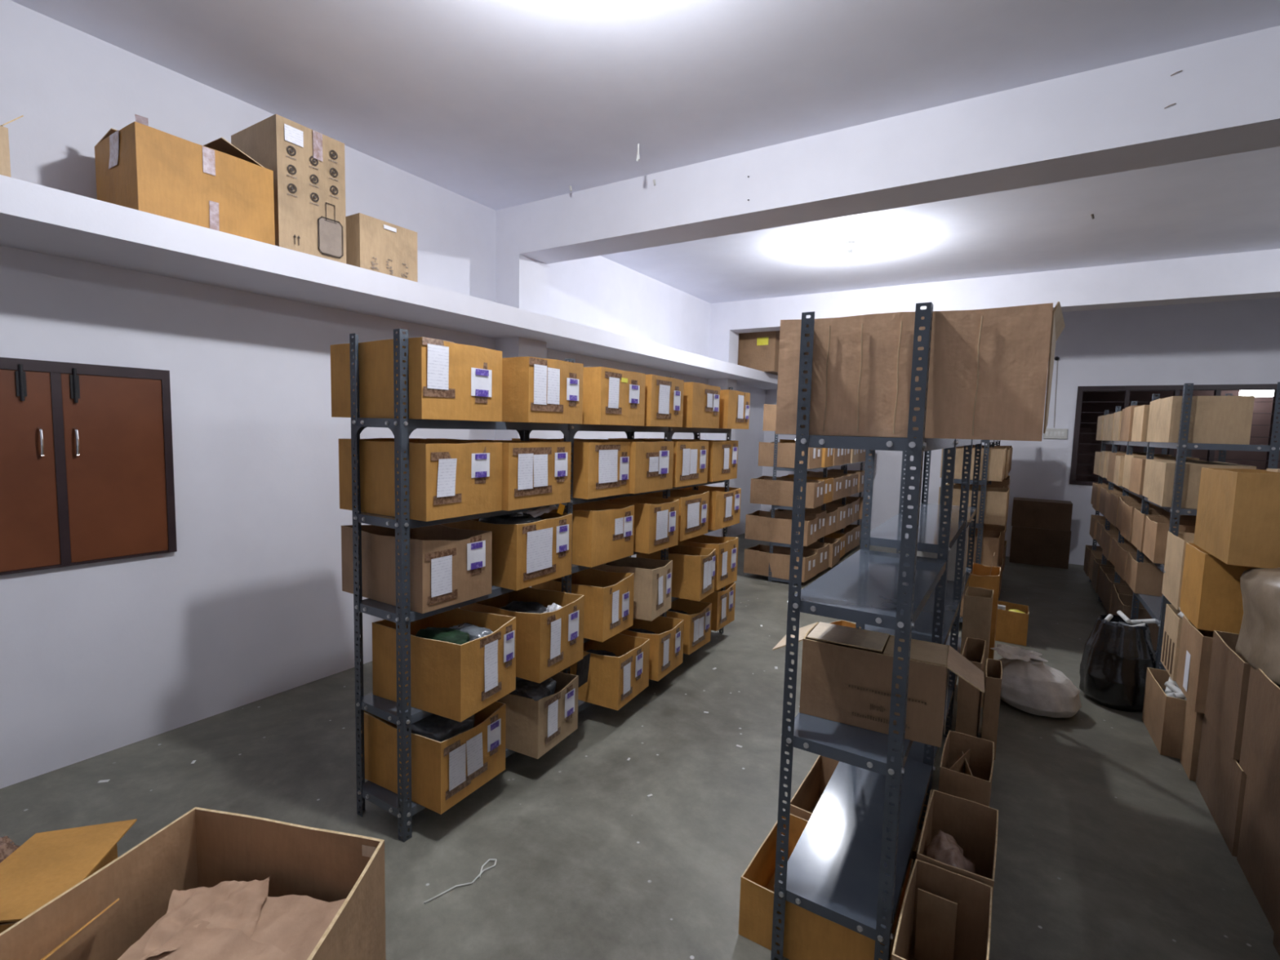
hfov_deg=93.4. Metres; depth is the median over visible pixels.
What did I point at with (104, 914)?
carton
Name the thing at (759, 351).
carton
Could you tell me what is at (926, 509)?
shelf
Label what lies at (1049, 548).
carton
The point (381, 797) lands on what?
shelf
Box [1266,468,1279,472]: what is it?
scrap
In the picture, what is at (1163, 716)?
carton
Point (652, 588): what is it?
carton
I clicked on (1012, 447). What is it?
carton
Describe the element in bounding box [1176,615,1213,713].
carton
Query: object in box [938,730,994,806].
carton
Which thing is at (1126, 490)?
shelf
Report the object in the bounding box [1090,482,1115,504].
carton
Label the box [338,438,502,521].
carton
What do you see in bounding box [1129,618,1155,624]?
tube
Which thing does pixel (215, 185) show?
carton
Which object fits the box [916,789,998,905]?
carton
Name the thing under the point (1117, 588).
carton
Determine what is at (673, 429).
shelf
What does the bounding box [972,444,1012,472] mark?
carton
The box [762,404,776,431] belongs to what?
carton
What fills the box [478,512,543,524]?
plastic bag
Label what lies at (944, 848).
plastic bag
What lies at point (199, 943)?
wrapping paper
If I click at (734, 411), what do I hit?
carton
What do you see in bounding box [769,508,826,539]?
carton
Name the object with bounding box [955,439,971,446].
shelf
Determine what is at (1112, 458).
carton
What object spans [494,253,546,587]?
pillar
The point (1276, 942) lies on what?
carton
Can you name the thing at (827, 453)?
carton
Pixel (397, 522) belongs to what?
shelf
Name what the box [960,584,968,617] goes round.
carton
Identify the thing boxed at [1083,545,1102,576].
carton
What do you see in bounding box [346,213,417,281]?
carton
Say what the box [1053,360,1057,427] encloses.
cable
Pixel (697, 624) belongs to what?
carton
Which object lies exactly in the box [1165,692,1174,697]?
tube
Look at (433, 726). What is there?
plastic bag
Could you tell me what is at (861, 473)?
carton
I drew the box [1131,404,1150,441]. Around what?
carton
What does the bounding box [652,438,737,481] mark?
carton
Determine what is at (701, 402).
carton
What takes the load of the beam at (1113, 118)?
attached to the wall at (251, 605)
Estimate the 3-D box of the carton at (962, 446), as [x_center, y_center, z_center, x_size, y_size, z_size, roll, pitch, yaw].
[3.510,-0.214,6.206,0.488,0.280,0.469,5,6,32]
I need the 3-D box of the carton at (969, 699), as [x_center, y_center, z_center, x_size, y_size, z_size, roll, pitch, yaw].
[1.889,1.207,3.441,0.104,0.500,0.446,5,6,32]
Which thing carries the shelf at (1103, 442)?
attached to the rack at (1155, 606)
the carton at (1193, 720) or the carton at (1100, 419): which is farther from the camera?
the carton at (1100, 419)
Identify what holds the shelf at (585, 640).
attached to the rack at (402, 715)
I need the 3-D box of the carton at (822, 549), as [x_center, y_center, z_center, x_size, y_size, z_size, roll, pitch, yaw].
[1.950,0.917,7.333,0.568,0.304,0.456,5,6,35]
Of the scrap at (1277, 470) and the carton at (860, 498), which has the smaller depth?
the scrap at (1277, 470)
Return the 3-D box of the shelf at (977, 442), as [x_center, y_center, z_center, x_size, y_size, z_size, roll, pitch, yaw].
[1.909,-0.248,3.758,0.341,0.036,0.962,5,6,32]
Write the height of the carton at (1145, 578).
0.240 m
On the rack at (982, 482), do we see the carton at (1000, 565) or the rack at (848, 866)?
the carton at (1000, 565)
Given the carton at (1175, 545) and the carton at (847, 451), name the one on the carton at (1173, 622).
the carton at (1175, 545)
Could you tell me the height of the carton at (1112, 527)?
0.239 m
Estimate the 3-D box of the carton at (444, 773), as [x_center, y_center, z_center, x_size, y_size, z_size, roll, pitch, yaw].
[-0.921,1.167,2.703,0.512,0.312,0.387,4,6,29]
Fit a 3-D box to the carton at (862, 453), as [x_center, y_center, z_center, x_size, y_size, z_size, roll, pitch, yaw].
[2.915,-0.439,8.737,0.608,0.314,0.456,5,6,35]
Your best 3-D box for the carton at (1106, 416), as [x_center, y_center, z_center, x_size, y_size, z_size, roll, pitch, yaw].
[5.279,-0.565,6.547,0.367,0.282,0.450,5,6,32]
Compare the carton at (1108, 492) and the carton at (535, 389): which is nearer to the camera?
the carton at (535, 389)
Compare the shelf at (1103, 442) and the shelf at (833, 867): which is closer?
the shelf at (833, 867)
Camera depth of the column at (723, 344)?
8.44 m
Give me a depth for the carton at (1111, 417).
6.20 m
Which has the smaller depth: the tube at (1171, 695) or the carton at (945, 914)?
the carton at (945, 914)
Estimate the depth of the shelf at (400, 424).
2.51 m
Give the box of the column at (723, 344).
[703,329,738,537]
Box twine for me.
[423,858,497,903]
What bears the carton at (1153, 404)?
on the rack at (1155, 606)
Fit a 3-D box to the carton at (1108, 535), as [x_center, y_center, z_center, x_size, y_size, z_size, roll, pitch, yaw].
[4.685,0.636,5.683,0.464,0.237,0.428,4,6,31]
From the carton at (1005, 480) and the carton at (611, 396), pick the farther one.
the carton at (1005, 480)
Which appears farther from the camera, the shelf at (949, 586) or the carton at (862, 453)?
the carton at (862, 453)
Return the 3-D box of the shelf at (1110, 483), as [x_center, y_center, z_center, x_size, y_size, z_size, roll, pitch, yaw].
[4.787,0.051,5.715,0.425,0.036,1.022,5,6,32]
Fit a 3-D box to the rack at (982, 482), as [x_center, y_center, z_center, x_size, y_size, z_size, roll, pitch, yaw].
[3.593,0.211,6.501,0.346,2.050,3.060,5,6,32]
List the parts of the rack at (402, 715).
post, corner plate, corner plate, corner plate, post, corner plate, corner plate, post, corner plate, post, corner plate, corner plate, post, post, corner plate, corner plate, post, post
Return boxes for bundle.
[0,835,20,862]
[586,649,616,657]
[628,628,655,634]
[667,608,689,614]
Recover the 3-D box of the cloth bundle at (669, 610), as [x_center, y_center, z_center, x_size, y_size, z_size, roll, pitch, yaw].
[0.256,1.077,4.453,0.269,0.234,0.207,5,6,32]
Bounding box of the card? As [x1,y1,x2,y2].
[556,503,564,515]
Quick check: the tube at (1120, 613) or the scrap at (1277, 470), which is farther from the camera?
the tube at (1120, 613)
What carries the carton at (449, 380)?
on the rack at (402, 715)
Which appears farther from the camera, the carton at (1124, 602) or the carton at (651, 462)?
the carton at (1124, 602)
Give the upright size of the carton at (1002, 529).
0.291 m
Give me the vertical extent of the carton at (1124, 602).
0.315 m
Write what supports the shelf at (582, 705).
attached to the rack at (402, 715)
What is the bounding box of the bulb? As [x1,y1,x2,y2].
[844,240,855,262]
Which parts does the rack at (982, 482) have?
post, post, post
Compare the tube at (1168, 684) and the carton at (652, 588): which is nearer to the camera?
the tube at (1168, 684)
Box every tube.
[1104,613,1113,621]
[1116,610,1131,622]
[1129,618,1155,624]
[1129,622,1145,626]
[1164,676,1174,693]
[1164,680,1186,700]
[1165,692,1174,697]
[1169,676,1180,688]
[1173,692,1186,698]
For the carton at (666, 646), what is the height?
0.312 m
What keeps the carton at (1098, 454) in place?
on the rack at (1155, 606)
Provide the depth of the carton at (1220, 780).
2.66 m
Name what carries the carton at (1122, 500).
on the rack at (1155, 606)
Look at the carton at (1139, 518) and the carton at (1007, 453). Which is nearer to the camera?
the carton at (1139, 518)
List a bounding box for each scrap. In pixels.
[97,779,110,782]
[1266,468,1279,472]
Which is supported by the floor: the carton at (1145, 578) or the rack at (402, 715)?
the rack at (402, 715)
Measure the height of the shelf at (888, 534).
0.036 m
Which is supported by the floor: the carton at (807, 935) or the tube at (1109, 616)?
the carton at (807, 935)
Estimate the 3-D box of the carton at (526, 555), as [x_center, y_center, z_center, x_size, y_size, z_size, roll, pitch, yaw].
[-0.687,0.321,3.065,0.565,0.316,0.404,5,6,32]
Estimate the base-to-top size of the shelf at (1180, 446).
0.036 m
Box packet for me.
[1008,608,1025,613]
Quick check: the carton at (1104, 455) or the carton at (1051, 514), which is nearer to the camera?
the carton at (1104, 455)
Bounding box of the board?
[1043,428,1067,439]
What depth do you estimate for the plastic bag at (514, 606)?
2.98 m
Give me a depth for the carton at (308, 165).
3.14 m
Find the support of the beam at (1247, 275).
attached to the wall at (251, 605)
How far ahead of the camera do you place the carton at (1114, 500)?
5.58 m
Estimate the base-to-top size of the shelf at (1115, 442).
0.036 m
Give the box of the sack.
[990,644,1081,717]
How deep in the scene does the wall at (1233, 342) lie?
7.92 m
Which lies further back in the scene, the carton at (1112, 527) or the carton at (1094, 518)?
the carton at (1094, 518)
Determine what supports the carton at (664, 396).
on the rack at (402, 715)
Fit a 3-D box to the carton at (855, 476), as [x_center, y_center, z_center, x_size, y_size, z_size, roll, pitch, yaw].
[2.715,0.032,8.412,0.556,0.282,0.439,4,6,31]
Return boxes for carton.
[0,115,23,177]
[0,807,386,959]
[0,818,137,933]
[94,114,275,245]
[231,114,346,263]
[330,336,502,421]
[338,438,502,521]
[341,524,492,613]
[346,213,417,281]
[361,701,506,814]
[372,608,515,722]
[426,438,571,511]
[440,511,572,591]
[459,586,584,683]
[467,356,583,423]
[496,671,578,759]
[511,438,631,499]
[531,568,634,641]
[546,366,645,426]
[550,501,634,567]
[561,438,673,493]
[561,633,649,710]
[591,556,672,621]
[594,495,679,554]
[608,438,708,487]
[618,615,684,681]
[626,373,684,426]
[632,488,709,541]
[635,545,715,601]
[652,382,720,428]
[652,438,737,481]
[661,598,711,654]
[677,534,738,590]
[680,484,741,530]
[699,582,735,631]
[704,389,750,429]
[737,330,779,374]
[738,813,913,959]
[743,544,817,582]
[745,510,817,546]
[750,475,824,508]
[758,441,822,469]
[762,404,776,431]
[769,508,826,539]
[772,622,984,747]
[773,542,829,573]
[775,301,1065,441]
[777,474,833,503]
[779,439,833,467]
[787,474,843,501]
[790,755,932,867]
[804,507,837,535]
[806,471,852,497]
[815,537,840,567]
[816,503,847,530]
[817,471,858,494]
[823,533,845,558]
[826,500,853,525]
[827,468,864,493]
[829,620,861,628]
[832,448,844,466]
[832,528,853,553]
[835,497,859,522]
[844,448,850,463]
[844,524,860,548]
[846,496,869,519]
[849,448,858,462]
[857,448,866,462]
[891,858,992,959]
[916,525,968,582]
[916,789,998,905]
[937,484,1009,525]
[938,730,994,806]
[940,446,1006,481]
[946,483,1004,488]
[955,636,986,737]
[956,586,993,707]
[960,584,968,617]
[962,445,1009,448]
[965,528,1000,567]
[968,562,1000,658]
[971,524,1005,563]
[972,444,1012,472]
[972,446,1010,478]
[981,658,1002,759]
[987,481,1009,488]
[991,478,1009,482]
[995,600,1028,645]
[997,558,1003,597]
[997,604,1005,609]
[1002,540,1006,571]
[1008,525,1071,568]
[1009,447,1013,471]
[1011,497,1072,531]
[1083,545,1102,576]
[1088,550,1107,580]
[1089,514,1108,539]
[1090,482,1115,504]
[1091,558,1114,592]
[1092,483,1121,511]
[1093,451,1102,475]
[1095,520,1113,545]
[1096,415,1104,439]
[1097,566,1118,602]
[1098,486,1123,515]
[1099,451,1151,477]
[1100,524,1119,549]
[1102,413,1110,440]
[1102,529,1124,560]
[1102,573,1128,614]
[1104,490,1131,519]
[1105,452,1150,478]
[1106,413,1115,440]
[1106,452,1171,482]
[1108,493,1141,527]
[1110,537,1132,565]
[1110,583,1133,615]
[1112,410,1122,440]
[1113,455,1124,485]
[1114,542,1142,580]
[1115,593,1163,651]
[1116,497,1152,530]
[1119,408,1124,440]
[1120,502,1164,542]
[1121,405,1139,441]
[1121,454,1199,488]
[1125,551,1163,596]
[1128,457,1204,494]
[1130,507,1196,551]
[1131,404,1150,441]
[1142,458,1237,497]
[1142,515,1195,564]
[1142,666,1186,759]
[1146,398,1161,441]
[1147,460,1256,508]
[1151,395,1254,444]
[1160,604,1182,680]
[1161,530,1194,610]
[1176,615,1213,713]
[1179,542,1259,634]
[1180,699,1203,781]
[1193,467,1279,568]
[1195,713,1246,857]
[1204,630,1250,760]
[1236,775,1279,932]
[1239,666,1279,824]
[1272,889,1279,956]
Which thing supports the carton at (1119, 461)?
on the rack at (1155, 606)
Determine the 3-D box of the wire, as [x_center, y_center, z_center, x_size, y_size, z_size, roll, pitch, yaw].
[-0.011,-2.039,3.754,0.012,0.102,0.043,0,5,-20]
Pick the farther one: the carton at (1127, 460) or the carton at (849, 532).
the carton at (849, 532)
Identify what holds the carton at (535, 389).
on the rack at (402, 715)
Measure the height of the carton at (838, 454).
0.288 m
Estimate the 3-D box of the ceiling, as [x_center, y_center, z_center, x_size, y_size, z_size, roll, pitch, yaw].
[3.370,-1.935,2.385,10.900,0.100,12.650,5,6,32]
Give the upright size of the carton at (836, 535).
0.285 m
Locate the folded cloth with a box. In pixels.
[415,626,470,644]
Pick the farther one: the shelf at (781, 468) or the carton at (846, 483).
the carton at (846, 483)
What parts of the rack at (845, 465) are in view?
post, post, post, post, post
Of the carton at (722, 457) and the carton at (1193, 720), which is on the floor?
the carton at (1193, 720)
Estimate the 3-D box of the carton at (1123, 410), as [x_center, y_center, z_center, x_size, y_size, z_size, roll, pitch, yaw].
[4.564,-0.491,5.394,0.366,0.296,0.442,5,6,32]
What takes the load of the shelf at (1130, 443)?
attached to the rack at (1155, 606)
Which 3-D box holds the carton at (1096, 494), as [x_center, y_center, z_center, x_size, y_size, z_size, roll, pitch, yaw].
[5.355,0.205,6.715,0.468,0.273,0.442,5,6,32]
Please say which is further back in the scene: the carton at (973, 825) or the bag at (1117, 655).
the bag at (1117, 655)
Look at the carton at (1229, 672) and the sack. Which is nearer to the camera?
the carton at (1229, 672)
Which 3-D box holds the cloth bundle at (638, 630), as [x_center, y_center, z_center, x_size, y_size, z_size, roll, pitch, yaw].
[-0.004,1.110,4.013,0.267,0.229,0.218,5,6,32]
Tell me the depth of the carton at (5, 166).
2.23 m
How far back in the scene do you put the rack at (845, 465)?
6.78 m
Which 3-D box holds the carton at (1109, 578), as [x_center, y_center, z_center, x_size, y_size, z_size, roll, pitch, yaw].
[4.586,1.083,5.544,0.471,0.306,0.439,4,6,31]
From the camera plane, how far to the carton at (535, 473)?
2.81 m
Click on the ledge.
(34, 217)
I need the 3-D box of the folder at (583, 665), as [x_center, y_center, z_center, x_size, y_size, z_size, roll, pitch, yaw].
[-0.316,1.052,3.315,0.020,0.169,0.130,4,5,26]
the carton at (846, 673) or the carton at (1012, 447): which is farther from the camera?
the carton at (1012, 447)
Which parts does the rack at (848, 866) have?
post, post, post, post, post, post, post, post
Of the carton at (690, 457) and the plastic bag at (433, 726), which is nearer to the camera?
the plastic bag at (433, 726)
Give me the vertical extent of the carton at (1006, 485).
0.280 m
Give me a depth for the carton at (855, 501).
8.66 m
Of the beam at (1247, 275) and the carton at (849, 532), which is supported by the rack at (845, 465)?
the carton at (849, 532)
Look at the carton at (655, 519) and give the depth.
3.73 m
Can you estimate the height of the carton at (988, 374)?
0.347 m
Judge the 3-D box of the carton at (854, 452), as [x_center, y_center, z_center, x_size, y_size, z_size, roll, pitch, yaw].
[2.691,-0.394,8.350,0.585,0.280,0.419,4,6,31]
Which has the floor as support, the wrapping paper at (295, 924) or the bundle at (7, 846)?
the bundle at (7, 846)
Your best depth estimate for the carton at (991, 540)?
5.17 m
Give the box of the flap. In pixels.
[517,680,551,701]
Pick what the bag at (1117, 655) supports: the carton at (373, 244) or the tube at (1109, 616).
the tube at (1109, 616)
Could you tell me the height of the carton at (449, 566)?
0.297 m
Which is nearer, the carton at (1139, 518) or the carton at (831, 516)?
the carton at (1139, 518)
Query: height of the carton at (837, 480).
0.290 m
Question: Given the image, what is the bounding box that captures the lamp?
[1240,390,1274,397]
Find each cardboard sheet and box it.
[949,748,970,773]
[961,751,973,776]
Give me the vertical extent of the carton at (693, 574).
0.332 m
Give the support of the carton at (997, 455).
on the rack at (982, 482)
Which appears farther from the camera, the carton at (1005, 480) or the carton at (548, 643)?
the carton at (1005, 480)
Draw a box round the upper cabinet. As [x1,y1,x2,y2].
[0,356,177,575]
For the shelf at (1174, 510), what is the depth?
3.65 m
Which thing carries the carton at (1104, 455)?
on the rack at (1155, 606)
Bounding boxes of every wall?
[0,0,765,788]
[760,297,1279,564]
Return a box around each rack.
[349,328,733,842]
[768,400,863,586]
[770,302,982,959]
[939,440,1000,622]
[1088,382,1279,670]
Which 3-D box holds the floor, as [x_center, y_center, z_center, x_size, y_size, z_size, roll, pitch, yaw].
[3.759,1.557,3.449,10.900,0.100,14.450,5,6,32]
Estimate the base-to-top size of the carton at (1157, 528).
0.272 m
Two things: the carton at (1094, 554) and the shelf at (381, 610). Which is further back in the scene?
the carton at (1094, 554)
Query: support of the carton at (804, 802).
on the floor
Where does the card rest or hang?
in the carton at (526, 555)
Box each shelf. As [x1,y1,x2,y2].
[354,502,567,528]
[355,585,515,622]
[356,417,568,431]
[357,692,433,725]
[358,748,515,819]
[569,488,666,504]
[571,551,639,573]
[573,424,668,432]
[577,699,592,712]
[583,617,635,643]
[668,480,728,489]
[670,426,730,433]
[671,596,679,602]
[769,577,789,582]
[770,542,791,547]
[772,505,807,510]
[774,466,826,471]
[777,758,932,944]
[785,712,913,777]
[791,549,946,631]
[799,435,955,451]
[863,513,965,554]
[864,595,959,644]
[906,685,953,764]
[919,502,976,530]
[930,567,972,601]
[945,635,961,685]
[946,478,989,484]
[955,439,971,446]
[972,439,981,444]
[1102,440,1112,444]
[1109,481,1123,488]
[1113,440,1127,444]
[1124,487,1142,498]
[1128,441,1215,446]
[1134,593,1172,630]
[1142,551,1164,572]
[1143,496,1197,515]
[1148,441,1275,451]
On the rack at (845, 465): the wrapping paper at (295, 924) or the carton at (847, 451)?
the carton at (847, 451)
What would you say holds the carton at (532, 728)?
on the rack at (402, 715)
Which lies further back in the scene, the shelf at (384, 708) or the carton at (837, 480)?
the carton at (837, 480)
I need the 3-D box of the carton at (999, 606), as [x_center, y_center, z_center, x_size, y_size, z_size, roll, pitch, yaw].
[3.042,1.092,5.085,0.070,0.070,0.042,5,6,32]
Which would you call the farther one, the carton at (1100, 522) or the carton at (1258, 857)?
the carton at (1100, 522)
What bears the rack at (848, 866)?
on the floor
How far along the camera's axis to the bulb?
5.56 m
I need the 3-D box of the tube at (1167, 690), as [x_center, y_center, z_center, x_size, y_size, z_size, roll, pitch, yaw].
[3.015,1.170,3.425,0.150,0.079,0.031,-3,7,-42]
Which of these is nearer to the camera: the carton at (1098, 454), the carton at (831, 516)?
the carton at (1098, 454)
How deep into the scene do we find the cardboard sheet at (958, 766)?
2.72 m
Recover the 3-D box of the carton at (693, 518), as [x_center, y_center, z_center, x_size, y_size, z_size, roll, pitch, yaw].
[0.158,0.231,4.391,0.564,0.310,0.439,5,6,32]
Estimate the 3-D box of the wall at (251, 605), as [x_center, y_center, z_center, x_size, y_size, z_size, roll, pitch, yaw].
[-1.197,-0.524,5.375,0.200,3.460,12.250,5,6,32]
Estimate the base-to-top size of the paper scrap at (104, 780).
0.002 m
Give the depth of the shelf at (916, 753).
2.70 m
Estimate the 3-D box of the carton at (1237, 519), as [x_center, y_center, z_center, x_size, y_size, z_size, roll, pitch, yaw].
[2.901,0.164,2.744,0.436,0.401,0.618,5,6,32]
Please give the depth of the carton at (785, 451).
6.70 m
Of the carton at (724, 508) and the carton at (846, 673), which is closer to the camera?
the carton at (846, 673)
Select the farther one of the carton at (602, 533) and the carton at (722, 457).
the carton at (722, 457)
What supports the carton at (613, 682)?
on the rack at (402, 715)
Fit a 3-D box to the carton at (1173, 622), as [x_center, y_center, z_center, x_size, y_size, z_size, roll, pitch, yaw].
[3.234,0.943,3.385,0.405,0.356,0.360,5,6,32]
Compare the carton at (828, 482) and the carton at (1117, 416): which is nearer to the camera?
the carton at (1117, 416)
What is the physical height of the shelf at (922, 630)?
0.036 m
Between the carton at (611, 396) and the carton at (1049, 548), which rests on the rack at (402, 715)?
the carton at (611, 396)
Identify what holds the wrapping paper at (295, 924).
in the carton at (104, 914)
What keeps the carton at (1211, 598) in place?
on the carton at (1196, 644)
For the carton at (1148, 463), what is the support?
on the rack at (1155, 606)
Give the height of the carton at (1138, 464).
0.264 m
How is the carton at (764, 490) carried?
on the rack at (845, 465)
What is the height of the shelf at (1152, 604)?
0.036 m
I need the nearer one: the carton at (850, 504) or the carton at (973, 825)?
the carton at (973, 825)
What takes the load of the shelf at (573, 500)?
attached to the rack at (402, 715)
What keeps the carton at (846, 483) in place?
on the rack at (845, 465)
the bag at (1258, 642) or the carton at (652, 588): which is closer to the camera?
the bag at (1258, 642)
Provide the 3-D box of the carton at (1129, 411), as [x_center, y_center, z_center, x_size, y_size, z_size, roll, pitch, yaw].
[4.293,-0.465,5.033,0.366,0.292,0.466,5,6,33]
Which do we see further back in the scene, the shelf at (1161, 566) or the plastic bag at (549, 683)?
the shelf at (1161, 566)
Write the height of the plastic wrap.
0.081 m
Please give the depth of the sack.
3.72 m
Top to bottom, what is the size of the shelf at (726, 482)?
0.036 m
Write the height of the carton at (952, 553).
0.360 m
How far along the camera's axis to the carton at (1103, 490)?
6.41 m
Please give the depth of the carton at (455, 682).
2.50 m
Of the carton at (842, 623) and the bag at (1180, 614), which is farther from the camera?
the carton at (842, 623)
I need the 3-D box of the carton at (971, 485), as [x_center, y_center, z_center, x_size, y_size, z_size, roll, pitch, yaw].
[3.219,0.185,5.822,0.486,0.277,0.460,5,6,33]
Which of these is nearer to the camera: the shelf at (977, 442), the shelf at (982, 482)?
the shelf at (977, 442)
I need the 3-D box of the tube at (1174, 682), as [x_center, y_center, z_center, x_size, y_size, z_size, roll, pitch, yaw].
[3.040,1.162,3.385,0.031,0.079,0.150,2,5,7]
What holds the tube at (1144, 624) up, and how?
in the bag at (1117, 655)
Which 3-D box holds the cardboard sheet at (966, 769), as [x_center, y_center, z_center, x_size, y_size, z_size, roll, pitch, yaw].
[1.453,1.384,2.674,0.004,0.220,0.300,3,5,18]
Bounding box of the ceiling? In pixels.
[10,0,1279,303]
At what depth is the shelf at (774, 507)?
6.72 m
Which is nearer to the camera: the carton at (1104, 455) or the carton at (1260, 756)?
the carton at (1260, 756)
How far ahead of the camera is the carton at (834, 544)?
7.57 m
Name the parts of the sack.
tie cord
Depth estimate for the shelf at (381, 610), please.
2.49 m
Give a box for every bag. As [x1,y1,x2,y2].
[407,713,475,742]
[448,622,493,641]
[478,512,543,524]
[500,600,547,613]
[509,676,555,699]
[925,829,975,873]
[1079,614,1156,711]
[1177,606,1188,619]
[1235,567,1279,684]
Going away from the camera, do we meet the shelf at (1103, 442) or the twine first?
the twine
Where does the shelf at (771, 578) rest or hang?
attached to the rack at (845, 465)
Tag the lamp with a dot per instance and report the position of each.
(1243, 393)
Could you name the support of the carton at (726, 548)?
on the rack at (402, 715)
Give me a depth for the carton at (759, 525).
6.83 m
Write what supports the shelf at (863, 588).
attached to the rack at (848, 866)
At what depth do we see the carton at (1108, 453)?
6.31 m
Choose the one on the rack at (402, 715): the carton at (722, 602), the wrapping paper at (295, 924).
the carton at (722, 602)
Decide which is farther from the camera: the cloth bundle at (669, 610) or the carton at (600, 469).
the cloth bundle at (669, 610)
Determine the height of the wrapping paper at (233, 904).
0.066 m
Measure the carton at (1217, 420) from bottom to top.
0.281 m
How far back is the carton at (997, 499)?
5.14 m
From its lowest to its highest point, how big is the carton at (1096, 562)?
0.309 m
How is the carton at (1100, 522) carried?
on the rack at (1155, 606)
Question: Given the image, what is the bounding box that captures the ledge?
[0,174,777,389]
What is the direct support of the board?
attached to the wall at (1233, 342)
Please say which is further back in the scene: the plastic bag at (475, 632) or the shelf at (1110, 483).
the shelf at (1110, 483)
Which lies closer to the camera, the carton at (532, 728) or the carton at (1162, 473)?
the carton at (532, 728)
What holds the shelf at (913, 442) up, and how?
attached to the rack at (848, 866)
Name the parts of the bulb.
bulb glass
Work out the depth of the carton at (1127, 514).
4.82 m
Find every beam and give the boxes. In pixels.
[495,25,1279,263]
[710,248,1279,333]
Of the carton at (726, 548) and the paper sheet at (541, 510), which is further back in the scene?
the carton at (726, 548)
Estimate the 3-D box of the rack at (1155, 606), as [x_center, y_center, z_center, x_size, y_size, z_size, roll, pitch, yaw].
[4.504,0.338,5.301,0.443,2.050,4.127,5,6,32]
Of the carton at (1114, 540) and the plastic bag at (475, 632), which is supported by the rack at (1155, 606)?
the carton at (1114, 540)
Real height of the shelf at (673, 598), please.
0.036 m
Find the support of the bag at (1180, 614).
on the carton at (1173, 622)
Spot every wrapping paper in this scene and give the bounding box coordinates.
[117,894,346,959]
[139,919,295,959]
[142,875,271,959]
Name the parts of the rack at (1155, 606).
post, post, post, post, post, post, post, post, post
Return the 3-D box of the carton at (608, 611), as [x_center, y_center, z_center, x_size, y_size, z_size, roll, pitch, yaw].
[-0.335,0.709,3.577,0.511,0.319,0.347,4,6,29]
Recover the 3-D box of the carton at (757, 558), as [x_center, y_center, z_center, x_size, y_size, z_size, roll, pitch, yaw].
[1.631,0.952,6.992,0.728,0.277,0.430,5,6,34]
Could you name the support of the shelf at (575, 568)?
attached to the rack at (402, 715)
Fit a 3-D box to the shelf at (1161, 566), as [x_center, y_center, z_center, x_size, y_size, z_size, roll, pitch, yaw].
[3.677,0.551,4.010,0.425,0.036,1.022,5,6,32]
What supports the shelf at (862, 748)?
attached to the rack at (848, 866)
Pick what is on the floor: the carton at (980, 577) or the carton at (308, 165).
the carton at (980, 577)
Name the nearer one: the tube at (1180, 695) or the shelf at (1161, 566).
the tube at (1180, 695)
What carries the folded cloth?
in the carton at (455, 682)
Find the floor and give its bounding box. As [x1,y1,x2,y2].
[0,533,1279,959]
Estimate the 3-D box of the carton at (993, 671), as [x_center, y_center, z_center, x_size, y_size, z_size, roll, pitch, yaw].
[1.929,1.248,3.312,0.077,0.444,0.306,4,6,30]
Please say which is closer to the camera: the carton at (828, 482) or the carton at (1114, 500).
the carton at (1114, 500)
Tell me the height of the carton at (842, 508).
0.305 m
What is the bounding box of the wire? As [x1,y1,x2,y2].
[635,143,639,161]
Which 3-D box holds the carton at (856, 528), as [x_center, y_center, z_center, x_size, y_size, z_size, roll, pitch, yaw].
[2.917,0.805,8.951,0.601,0.300,0.389,5,6,33]
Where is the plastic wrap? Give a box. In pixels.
[542,603,563,613]
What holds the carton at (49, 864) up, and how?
on the floor
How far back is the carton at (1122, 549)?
5.04 m
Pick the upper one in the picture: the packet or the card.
the card
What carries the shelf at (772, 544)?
attached to the rack at (845, 465)
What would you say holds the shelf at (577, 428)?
attached to the rack at (402, 715)
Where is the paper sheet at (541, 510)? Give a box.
[521,505,558,517]
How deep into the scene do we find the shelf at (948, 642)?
4.02 m
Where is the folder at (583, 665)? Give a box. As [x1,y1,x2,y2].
[576,653,590,688]

